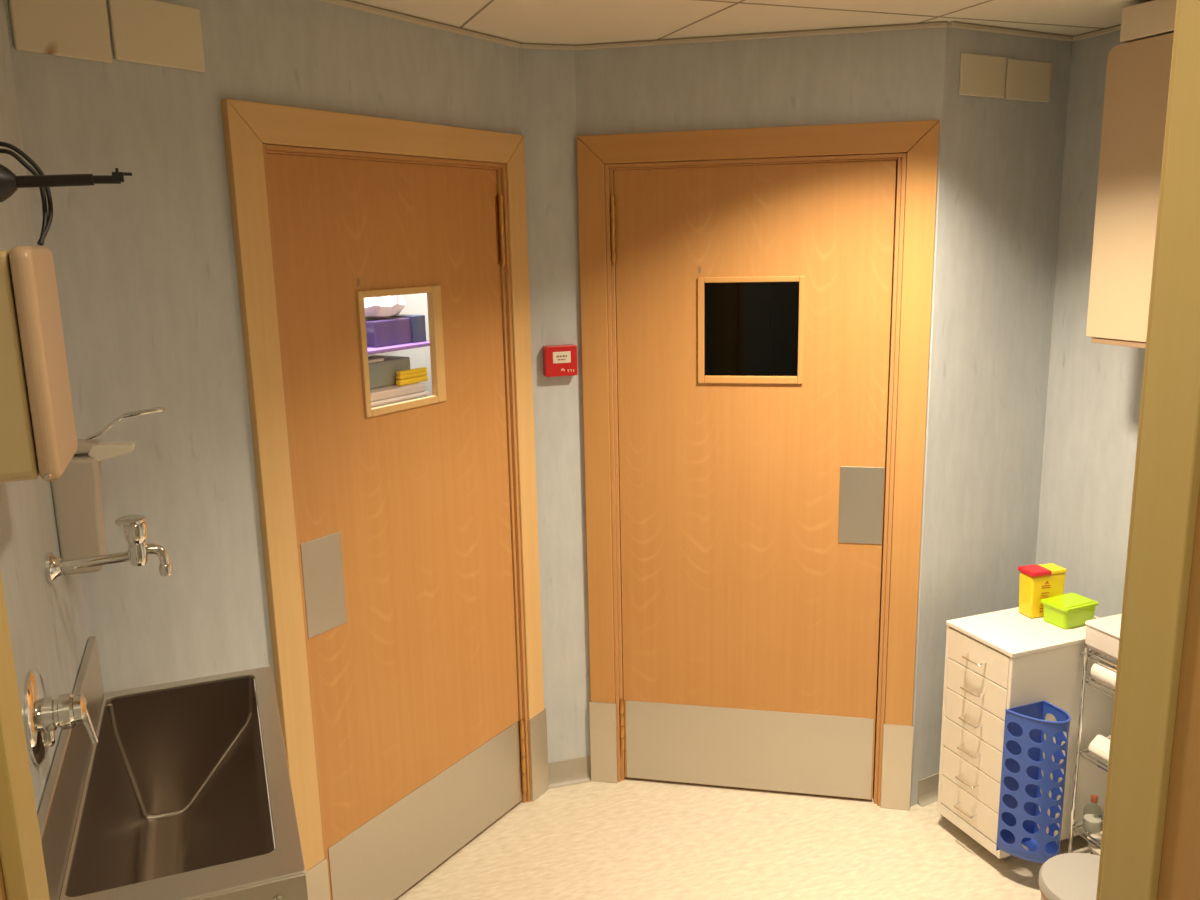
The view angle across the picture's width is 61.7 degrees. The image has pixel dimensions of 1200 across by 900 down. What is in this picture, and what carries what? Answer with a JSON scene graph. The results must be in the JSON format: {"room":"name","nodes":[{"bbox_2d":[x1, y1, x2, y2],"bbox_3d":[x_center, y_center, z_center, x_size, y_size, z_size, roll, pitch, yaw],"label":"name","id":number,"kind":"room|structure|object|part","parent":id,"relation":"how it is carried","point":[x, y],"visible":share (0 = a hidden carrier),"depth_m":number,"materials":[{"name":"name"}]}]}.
{"room":"hospital interior","nodes":[
{"label":"hospital interior","id":0,"kind":"room"},
{"bbox_2d":[0,0,88,815],"bbox_3d":[-0.507,0.544,0.530,0.110,2.525,3.144,-6,13,-21],"label":"wall","id":1,"kind":"structure","parent":0,"point":[48,628],"depth_m":1.59,"materials":[{"name":"plastic"}]},
{"bbox_2d":[0,246,77,481],"bbox_3d":[-0.720,-0.108,1.226,0.102,0.274,0.200,-6,13,-21],"label":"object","id":2,"kind":"object","parent":1,"relation":"attached to","point":[38,437],"visible":1,"depth_m":1.16,"materials":[{"name":"plastic"}]},
{"bbox_2d":[24,668,97,764],"bbox_3d":[-0.764,0.373,1.435,0.077,0.134,0.134,-6,13,-21],"label":"mixer","id":3,"kind":"object","parent":1,"relation":"attached to","point":[44,714],"visible":1,"depth_m":1.41,"materials":[{"name":"silver metal"}]},
{"bbox_3d":[-0.737,0.392,1.444,0.028,0.061,0.012,4,13,22],"label":"lever","id":4,"kind":"part","parent":3,"relation":"part of","materials":[{"name":"silver metal"}]},
{"bbox_2d":[0,164,131,201],"bbox_3d":[-0.688,-0.329,1.235,0.210,0.060,0.060,-6,13,-21],"label":"black arm","id":5,"kind":"object","parent":1,"relation":"attached to","point":[10,183],"visible":1,"depth_m":1.23},
{"bbox_2d":[0,142,52,244],"bbox_3d":[-0.733,-0.315,1.236,0.102,0.126,0.033,-6,13,-21],"label":"power cable","id":6,"kind":"object","parent":5,"relation":"attached to","point":[47,214],"visible":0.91,"depth_m":1.25,"materials":[{"name":"black plastic"}]},
{"bbox_3d":[-0.661,-0.333,1.245,0.122,0.017,0.014,-6,13,-21],"label":"rod","id":7,"kind":"part","parent":5,"relation":"part of","materials":[{"name":"black metal"}]},
{"bbox_2d":[51,407,165,574],"bbox_3d":[-0.878,0.069,1.825,0.194,0.281,0.090,-6,13,-21],"label":"soap dispenser","id":8,"kind":"object","parent":1,"relation":"attached to","point":[77,494],"visible":0.84,"depth_m":1.77,"materials":[{"name":"beige plastic"}]},
{"bbox_3d":[-0.854,-0.048,1.811,0.136,0.047,0.034,-6,13,-21],"label":"elbow lever","id":9,"kind":"part","parent":8,"relation":"part of","materials":[{"name":"silver metal"}]},
{"bbox_2d":[45,515,172,583],"bbox_3d":[-0.816,0.168,1.672,0.185,0.106,0.052,-6,13,-21],"label":"faucet","id":10,"kind":"object","parent":1,"relation":"attached to","point":[134,526],"visible":1,"depth_m":1.67,"materials":[{"name":"silver metal"}]},
{"bbox_2d":[146,543,169,564],"bbox_3d":[-0.749,0.176,1.701,0.037,0.040,0.018,-6,13,-21],"label":"outlet","id":11,"kind":"object","parent":10,"relation":"attached to","point":[151,548],"depth_m":1.69,"materials":[{"name":"silver metal"}]},
{"bbox_2d":[37,636,307,899],"bbox_3d":[-0.711,0.756,1.769,0.336,0.673,0.780,-6,13,-21],"label":"sink","id":12,"kind":"object","parent":1,"relation":"attached to","point":[170,801],"visible":0.97,"depth_m":1.89,"materials":[{"name":"silver metal"}]},
{"bbox_2d":[66,677,273,896],"bbox_3d":[-0.730,0.683,1.774,0.278,0.274,0.675,-6,13,-21],"label":"basin","id":13,"kind":"object","parent":12,"relation":"in","point":[174,785],"depth_m":1.99,"materials":[{"name":"silver metal"}]},
{"bbox_2d":[4,0,520,848],"bbox_3d":[-0.667,0.108,2.633,0.110,2.525,1.503,6,14,32],"label":"wall","id":14,"kind":"structure","parent":0,"point":[145,264],"depth_m":2.13,"materials":[{"name":"paint"}]},
{"bbox_2d":[8,0,112,62],"bbox_3d":[-0.991,-0.792,1.849,0.008,0.130,0.184,6,14,32],"label":"cover plate","id":15,"kind":"object","parent":14,"relation":"attached to","point":[79,29],"visible":1,"depth_m":1.85,"materials":[{"name":"plastic"}]},
{"bbox_2d":[108,0,204,71],"bbox_3d":[-0.884,-0.834,2.012,0.009,0.124,0.201,6,14,32],"label":"cover plate","id":16,"kind":"object","parent":14,"relation":"attached to","point":[152,32],"visible":1,"depth_m":2.00,"materials":[{"name":"beige plastic"}]},
{"bbox_2d":[221,99,548,899],"bbox_3d":[-0.540,0.203,2.828,0.133,2.154,1.063,6,14,32],"label":"trim","id":17,"kind":"structure","parent":14,"relation":"attached to","point":[249,128],"depth_m":2.47,"materials":[{"name":"brown wood"}]},
{"bbox_3d":[-0.519,-0.805,2.588,0.021,0.085,1.053,6,14,32],"label":"head casing","id":18,"kind":"part","parent":17,"relation":"part of","materials":[{"name":"brown wood"}]},
{"bbox_2d":[266,153,526,899],"bbox_3d":[-0.515,0.250,2.830,0.059,2.040,0.845,6,14,32],"label":"door","id":19,"kind":"structure","parent":14,"relation":"in","point":[403,508],"depth_m":2.76,"materials":[{"name":"brown wood"}]},
{"bbox_3d":[-0.695,0.339,2.533,0.003,0.246,0.129,6,14,32],"label":"push plate","id":20,"kind":"part","parent":19,"relation":"part of","materials":[{"name":"grey metal"}]},
{"bbox_3d":[-0.487,1.107,2.997,0.002,0.288,0.822,6,14,32],"label":"kick plate","id":21,"kind":"part","parent":19,"relation":"part of","materials":[{"name":"silver metal"}]},
{"bbox_2d":[317,0,1120,49],"bbox_3d":[0.364,-1.000,1.981,2.819,0.012,2.330,-6,13,-21],"label":"trim","id":22,"kind":"structure","parent":14,"relation":"attached to","point":[343,3],"depth_m":2.88,"materials":[{"name":"beige"}]},
{"bbox_2d":[460,0,1102,39],"bbox_3d":[0.360,-1.008,1.984,2.817,0.002,2.342,-6,13,-21],"label":"trim","id":23,"kind":"structure","parent":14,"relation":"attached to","point":[491,1],"depth_m":2.65,"materials":[{"name":"beige"}]},
{"bbox_2d":[368,293,431,395],"bbox_3d":[-0.943,0.037,3.147,0.908,2.465,1.490,6,14,32],"label":"wall","id":24,"kind":"structure","parent":0,"point":[416,304],"depth_m":3.75,"materials":[{"name":"grey paint"}]},
{"bbox_2d":[518,49,590,762],"bbox_3d":[-0.150,-0.043,3.298,0.174,2.525,0.110,-5,12,-17],"label":"wall","id":25,"kind":"structure","parent":0,"point":[546,77],"depth_m":3.22,"materials":[{"name":"paint"}]},
{"bbox_2d":[543,344,577,376],"bbox_3d":[-0.126,-0.283,3.178,0.104,0.096,0.036,-5,12,-17],"label":"fire alarm box","id":26,"kind":"object","parent":25,"relation":"attached to","point":[558,360],"visible":1,"depth_m":3.16,"materials":[{"name":"red plastic"}]},
{"bbox_3d":[-0.120,-0.291,3.160,0.058,0.036,0.001,-5,12,-17],"label":"label plate","id":27,"kind":"part","parent":26,"relation":"part of","materials":[{"name":"white plastic"}]},
{"bbox_2d":[548,756,590,788],"bbox_3d":[-0.107,1.114,3.475,0.170,0.086,0.022,-5,12,-17],"label":"baseboard","id":28,"kind":"structure","parent":25,"relation":"attached to","point":[562,773],"depth_m":3.48,"materials":[{"name":"plastic"}]},
{"bbox_2d":[705,282,771,375],"bbox_3d":[0.605,-0.135,3.805,1.090,2.465,1.108,1,12,12],"label":"wall","id":29,"kind":"structure","parent":0,"point":[706,284],"depth_m":4.30,"materials":[{"name":"grey"}]},
{"bbox_2d":[395,777,1092,899],"bbox_3d":[0.552,1.414,2.382,5.400,0.080,5.642,-6,13,-21],"label":"floor","id":30,"kind":"structure","parent":0,"point":[630,838],"depth_m":3.08,"materials":[{"name":"plastic"}]},
{"bbox_2d":[367,341,429,355],"bbox_3d":[-0.805,0.174,3.492,0.344,1.950,0.479,6,14,32],"label":"shelf","id":31,"kind":"object","parent":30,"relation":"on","point":[372,351],"visible":0.02,"depth_m":3.32,"materials":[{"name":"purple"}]},
{"bbox_2d":[365,317,411,347],"bbox_3d":[-0.755,-0.400,3.395,0.160,0.085,0.170,6,14,32],"label":"storage box","id":32,"kind":"object","parent":31,"relation":"on","point":[389,331],"visible":0.62,"depth_m":3.33,"materials":[{"name":"purple plastic"}]},
{"bbox_2d":[364,295,405,318],"bbox_3d":[-0.751,-0.511,3.380,0.158,0.137,0.222,6,14,32],"label":"plastic bag","id":33,"kind":"object","parent":32,"relation":"on","point":[383,307],"visible":0.41,"depth_m":3.33,"materials":[{"name":"white plastic"}]},
{"bbox_2d":[371,396,426,407],"bbox_3d":[-0.776,-0.152,3.415,0.220,0.034,0.330,6,14,32],"label":"tray","id":34,"kind":"object","parent":31,"relation":"on","point":[423,396],"visible":0.04,"depth_m":3.38,"materials":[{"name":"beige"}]},
{"bbox_2d":[370,383,429,406],"bbox_3d":[-0.777,-0.191,3.407,0.230,0.044,0.340,6,14,32],"label":"tray","id":35,"kind":"object","parent":34,"relation":"on","point":[393,393],"visible":0.41,"depth_m":3.37,"materials":[{"name":"beige plastic"}]},
{"bbox_2d":[368,355,409,388],"bbox_3d":[-0.812,-0.264,3.405,0.170,0.099,0.325,6,14,32],"label":"crate","id":36,"kind":"object","parent":35,"relation":"on","point":[383,369],"visible":0.24,"depth_m":3.40,"materials":[{"name":"grey plastic"}]},
{"bbox_3d":[-0.848,-0.295,3.342,0.170,0.010,0.195,6,14,32],"label":"lid","id":37,"kind":"part","parent":36,"relation":"part of","materials":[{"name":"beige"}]},
{"bbox_2d":[396,367,427,385],"bbox_3d":[-0.649,-0.254,3.467,0.024,0.048,0.140,6,14,32],"label":"folded cloth","id":38,"kind":"object","parent":35,"relation":"on","point":[416,375],"visible":1,"depth_m":3.45,"materials":[{"name":"yellow fabric"}]},
{"bbox_2d":[391,314,425,342],"bbox_3d":[-0.692,-0.423,3.491,0.180,0.090,0.060,6,14,32],"label":"storage box","id":39,"kind":"object","parent":31,"relation":"on","point":[418,329],"visible":0.48,"depth_m":3.44,"materials":[{"name":"blue plastic"}]},
{"bbox_2d":[708,282,798,375],"bbox_3d":[0.720,0.042,3.916,0.597,1.930,0.040,1,12,12],"label":"window","id":40,"kind":"structure","parent":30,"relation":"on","point":[765,322],"depth_m":3.83,"materials":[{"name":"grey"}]},
{"bbox_3d":[0.483,0.038,3.957,0.117,1.930,0.020,1,12,12],"label":"panel","id":41,"kind":"part","parent":40,"relation":"part of","materials":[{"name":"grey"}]},
{"bbox_3d":[0.605,0.037,3.951,0.117,1.930,0.020,1,12,12],"label":"panel","id":42,"kind":"part","parent":40,"relation":"part of","materials":[{"name":"black glass"}]},
{"bbox_3d":[0.718,0.043,3.907,0.117,1.930,0.020,1,12,12],"label":"panel","id":43,"kind":"part","parent":40,"relation":"part of","materials":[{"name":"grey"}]},
{"bbox_2d":[937,607,1116,859],"bbox_3d":[1.297,0.861,3.066,0.457,0.690,0.274,-6,13,-21],"label":"drawer unit","id":44,"kind":"object","parent":30,"relation":"on","point":[997,661],"visible":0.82,"depth_m":2.96,"materials":[{"name":"white paint"}]},
{"bbox_3d":[1.101,1.088,3.034,0.027,0.011,0.077,-6,13,-21],"label":"handle","id":45,"kind":"part","parent":44,"relation":"part of","materials":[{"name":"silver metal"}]},
{"bbox_3d":[1.099,0.993,3.014,0.027,0.011,0.077,-6,13,-21],"label":"handle","id":46,"kind":"part","parent":44,"relation":"part of","materials":[{"name":"silver metal"}]},
{"bbox_3d":[1.097,0.897,2.994,0.027,0.011,0.077,-6,13,-21],"label":"handle","id":47,"kind":"part","parent":44,"relation":"part of","materials":[{"name":"silver metal"}]},
{"bbox_3d":[1.300,1.064,3.108,0.400,0.095,0.245,-6,13,-21],"label":"drawer","id":48,"kind":"part","parent":44,"relation":"part of","materials":[{"name":"beige paint"}]},
{"bbox_3d":[1.095,0.802,2.974,0.027,0.011,0.077,-6,13,-21],"label":"handle","id":49,"kind":"part","parent":44,"relation":"part of","materials":[{"name":"silver metal"}]},
{"bbox_3d":[1.298,0.969,3.088,0.400,0.095,0.245,-6,13,-21],"label":"drawer","id":50,"kind":"part","parent":44,"relation":"part of","materials":[{"name":"beige paint"}]},
{"bbox_3d":[1.093,0.707,2.955,0.027,0.011,0.077,-6,13,-21],"label":"handle","id":51,"kind":"part","parent":44,"relation":"part of","materials":[{"name":"silver metal"}]},
{"bbox_3d":[1.295,0.874,3.068,0.400,0.095,0.245,-6,13,-21],"label":"drawer","id":52,"kind":"part","parent":44,"relation":"part of","materials":[{"name":"beige paint"}]},
{"bbox_3d":[1.091,0.612,2.935,0.027,0.011,0.077,-6,13,-21],"label":"handle","id":53,"kind":"part","parent":44,"relation":"part of","materials":[{"name":"silver metal"}]},
{"bbox_3d":[1.293,0.779,3.049,0.400,0.095,0.245,-6,13,-21],"label":"drawer","id":54,"kind":"part","parent":44,"relation":"part of","materials":[{"name":"beige paint"}]},
{"bbox_3d":[1.291,0.683,3.029,0.400,0.095,0.245,-6,13,-21],"label":"drawer","id":55,"kind":"part","parent":44,"relation":"part of","materials":[{"name":"beige paint"}]},
{"bbox_3d":[1.289,0.588,3.009,0.400,0.095,0.245,-6,13,-21],"label":"drawer","id":56,"kind":"part","parent":44,"relation":"part of","materials":[{"name":"beige paint"}]},
{"bbox_3d":[1.301,0.528,3.001,0.433,0.014,0.274,-6,13,-21],"label":"panel","id":57,"kind":"part","parent":44,"relation":"part of","materials":[{"name":"white paint"}]},
{"bbox_2d":[996,700,1070,862],"bbox_3d":[1.232,0.949,2.838,0.145,0.445,0.125,-6,13,-21],"label":"plastic basket","id":58,"kind":"object","parent":44,"relation":"attached to","point":[1024,743],"visible":0.98,"depth_m":2.84,"materials":[{"name":"blue plastic"}]},
{"bbox_2d":[1018,563,1066,617],"bbox_3d":[1.347,0.429,3.069,0.125,0.149,0.071,-4,12,-15],"label":"sharps container","id":59,"kind":"object","parent":44,"relation":"on","point":[1036,582],"visible":0.84,"depth_m":3.04,"materials":[{"name":"yellow plastic"}]},
{"bbox_3d":[1.318,0.366,3.048,0.068,0.014,0.071,-4,12,-15],"label":"flip lid","id":60,"kind":"part","parent":59,"relation":"part of","materials":[{"name":"red plastic"}]},
{"bbox_2d":[1041,593,1098,628],"bbox_3d":[1.404,0.481,3.010,0.138,0.069,0.100,-6,13,-23],"label":"lunch box","id":61,"kind":"object","parent":44,"relation":"on","point":[1069,610],"visible":0.98,"depth_m":2.98,"materials":[{"name":"green plastic"}]},
{"bbox_3d":[1.403,0.454,3.004,0.138,0.012,0.100,-6,13,-23],"label":"lid","id":62,"kind":"part","parent":61,"relation":"part of","materials":[{"name":"green plastic"}]},
{"bbox_2d":[1039,853,1099,899],"bbox_3d":[1.208,1.188,2.461,0.262,0.298,0.262,4,13,23],"label":"pedal bin","id":63,"kind":"object","parent":30,"relation":"on","point":[1067,876],"visible":0.61,"depth_m":2.45,"materials":[{"name":"beige plastic"}]},
{"bbox_2d":[1065,647,1116,852],"bbox_3d":[1.599,0.921,2.787,0.298,0.672,0.464,-6,13,-21],"label":"wire rack","id":64,"kind":"object","parent":30,"relation":"on","point":[1086,653],"visible":0.27,"depth_m":2.91,"materials":[{"name":"silver metal"}]},
{"bbox_3d":[1.397,0.883,2.940,0.013,0.650,0.013,-6,13,-21],"label":"post","id":65,"kind":"part","parent":64,"relation":"part of","materials":[{"name":"silver metal"}]},
{"bbox_2d":[1072,814,1103,849],"bbox_3d":[1.606,1.147,2.835,0.275,0.021,0.447,-6,13,-21],"label":"wire shelf","id":66,"kind":"object","parent":64,"relation":"attached to","point":[1074,827],"depth_m":2.96,"materials":[{"name":"silver metal"}]},
{"bbox_2d":[1083,794,1101,832],"bbox_3d":[1.445,1.062,2.946,0.050,0.108,0.050,-6,13,-21],"label":"glass bottle","id":67,"kind":"object","parent":64,"relation":"on","point":[1091,822],"visible":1,"depth_m":2.94,"materials":[{"name":"brown"}]},
{"bbox_2d":[1078,745,1107,771],"bbox_3d":[1.601,0.910,2.785,0.275,0.021,0.447,-6,13,-21],"label":"wire shelf","id":68,"kind":"object","parent":64,"relation":"attached to","point":[1080,751],"depth_m":2.90,"materials":[{"name":"silver metal"}]},
{"bbox_2d":[1087,829,1101,855],"bbox_3d":[1.533,1.197,2.969,0.176,0.060,0.176,-6,13,-21],"label":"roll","id":69,"kind":"object","parent":64,"relation":"on","point":[1096,851],"visible":0.09,"depth_m":2.98,"materials":[{"name":"white paper"}]},
{"bbox_2d":[1088,735,1110,760],"bbox_3d":[1.508,0.858,2.886,0.142,0.043,0.140,-6,13,-21],"label":"paper roll","id":70,"kind":"object","parent":64,"relation":"on","point":[1100,745],"visible":0.29,"depth_m":2.90,"materials":[{"name":"white paper"}]},
{"bbox_2d":[1084,675,1114,697],"bbox_3d":[1.596,0.689,2.739,0.275,0.021,0.447,-6,13,-21],"label":"wire shelf","id":71,"kind":"object","parent":64,"relation":"attached to","point":[1086,679],"depth_m":2.85,"materials":[{"name":"silver metal"}]},
{"bbox_2d":[1086,649,1116,671],"bbox_3d":[1.595,0.611,2.723,0.275,0.021,0.447,-6,13,-21],"label":"wire shelf","id":72,"kind":"object","parent":64,"relation":"attached to","point":[1088,652],"depth_m":2.84,"materials":[{"name":"silver metal"}]},
{"bbox_2d":[1085,614,1121,660],"bbox_3d":[1.536,0.534,2.799,0.256,0.076,0.246,-6,13,-21],"label":"tub","id":73,"kind":"object","parent":64,"relation":"on","point":[1102,636],"visible":0.34,"depth_m":2.81,"materials":[{"name":"beige plastic"}]},
{"bbox_3d":[1.535,0.501,2.792,0.256,0.008,0.246,-6,13,-21],"label":"lid","id":74,"kind":"part","parent":73,"relation":"part of","materials":[{"name":"beige plastic"}]},
{"bbox_2d":[1090,661,1116,689],"bbox_3d":[1.451,0.644,2.771,0.058,0.058,0.200,-6,13,-21],"label":"roll","id":75,"kind":"object","parent":64,"relation":"on","point":[1100,673],"visible":0.36,"depth_m":2.81,"materials":[{"name":"white paper"}]},
{"bbox_2d":[351,0,1152,44],"bbox_3d":[0.499,-1.018,1.873,5.400,0.060,5.642,-6,13,-21],"label":"ceiling","id":76,"kind":"structure","parent":0,"point":[566,22],"depth_m":2.66,"materials":[{"name":"tile"}]},
{"bbox_2d":[575,27,945,806],"bbox_3d":[0.482,-0.039,3.214,1.067,2.525,0.110,1,12,12],"label":"wall","id":77,"kind":"structure","parent":0,"point":[897,75],"depth_m":2.94,"materials":[{"name":"paint"}]},
{"bbox_2d":[610,160,895,799],"bbox_3d":[0.469,0.147,3.217,0.845,2.040,0.059,1,12,12],"label":"door","id":78,"kind":"structure","parent":77,"relation":"in","point":[751,507],"depth_m":3.19,"materials":[{"name":"brown wood"}]},
{"bbox_3d":[0.491,1.006,3.381,0.822,0.288,0.004,1,12,12],"label":"kick plate","id":79,"kind":"part","parent":78,"relation":"part of","materials":[{"name":"grey metal"}]},
{"bbox_3d":[0.814,0.173,3.133,0.132,0.246,0.003,1,12,12],"label":"push plate","id":80,"kind":"part","parent":78,"relation":"part of","materials":[{"name":"grey metal"}]},
{"bbox_2d":[576,120,939,809],"bbox_3d":[0.480,0.097,3.229,1.063,2.154,0.132,1,12,12],"label":"trim","id":81,"kind":"structure","parent":77,"relation":"attached to","point":[914,145],"depth_m":3.10,"materials":[{"name":"brown wood"}]},
{"bbox_3d":[0.447,-0.905,2.969,1.053,0.085,0.021,1,12,12],"label":"head casing","id":82,"kind":"part","parent":81,"relation":"part of","materials":[{"name":"brown wood"}]},
{"bbox_2d":[911,27,1071,805],"bbox_3d":[1.202,-0.058,3.228,0.544,2.525,0.110,-8,13,-29],"label":"wall","id":83,"kind":"structure","parent":0,"point":[1000,181],"depth_m":3.12,"materials":[{"name":"paint"}]},
{"bbox_2d":[917,773,938,806],"bbox_3d":[1.273,1.096,3.418,0.514,0.086,0.022,-8,13,-29],"label":"baseboard","id":84,"kind":"structure","parent":83,"relation":"attached to","point":[928,786],"depth_m":3.32,"materials":[{"name":"plastic"}]},
{"bbox_2d":[959,53,1006,97],"bbox_3d":[1.105,-1.079,2.901,0.186,0.113,0.009,-8,14,-29],"label":"cover plate","id":85,"kind":"object","parent":83,"relation":"attached to","point":[980,75],"visible":1,"depth_m":2.89,"materials":[{"name":"beige plastic"}]},
{"bbox_2d":[1005,59,1050,101],"bbox_3d":[1.276,-1.100,2.996,0.192,0.113,0.009,-8,13,-29],"label":"cover plate","id":86,"kind":"object","parent":83,"relation":"attached to","point":[1026,80],"visible":1,"depth_m":2.99,"materials":[{"name":"beige plastic"}]},
{"bbox_2d":[1035,30,1144,617],"bbox_3d":[2.153,0.236,1.725,0.110,2.525,3.513,-6,13,-21],"label":"wall","id":87,"kind":"structure","parent":0,"point":[1094,391],"depth_m":3.13,"materials":[{"name":"paint"}]},
{"bbox_2d":[1086,32,1173,347],"bbox_3d":[1.588,-0.635,2.481,0.250,0.781,0.660,-6,13,-21],"label":"upper cabinet","id":88,"kind":"object","parent":87,"relation":"attached to","point":[1137,72],"visible":0.69,"depth_m":2.64,"materials":[{"name":"beige laminate"}]},
{"bbox_3d":[1.590,-0.259,2.553,0.226,0.014,0.632,-6,13,-21],"label":"rail","id":89,"kind":"part","parent":88,"relation":"part of","materials":[{"name":"brown laminate"}]},
{"bbox_2d":[1120,0,1176,42],"bbox_3d":[1.585,-1.060,2.375,0.250,0.083,0.624,-6,13,-21],"label":"box","id":90,"kind":"object","parent":88,"relation":"on","point":[1153,18],"depth_m":2.54,"materials":[{"name":"beige plastic"}]},
{"bbox_3d":[0.838,0.397,1.092,2.817,2.525,0.150,-6,13,-21],"label":"wall","id":91,"kind":"structure","parent":0,"visible":0},
{"bbox_2d":[0,571,49,899],"bbox_3d":[-0.381,0.606,0.649,0.097,2.250,0.188,-6,13,-21],"label":"trim","id":92,"kind":"structure","parent":91,"relation":"attached to","point":[22,866],"depth_m":0.61,"materials":[{"name":"brown wood"}]},
{"bbox_2d":[1096,0,1199,899],"bbox_3d":[0.603,0.507,1.020,0.097,2.250,0.188,-6,13,-21],"label":"trim","id":93,"kind":"structure","parent":91,"relation":"attached to","point":[1150,850],"depth_m":0.96,"materials":[{"name":"brown wood"}]}
]}

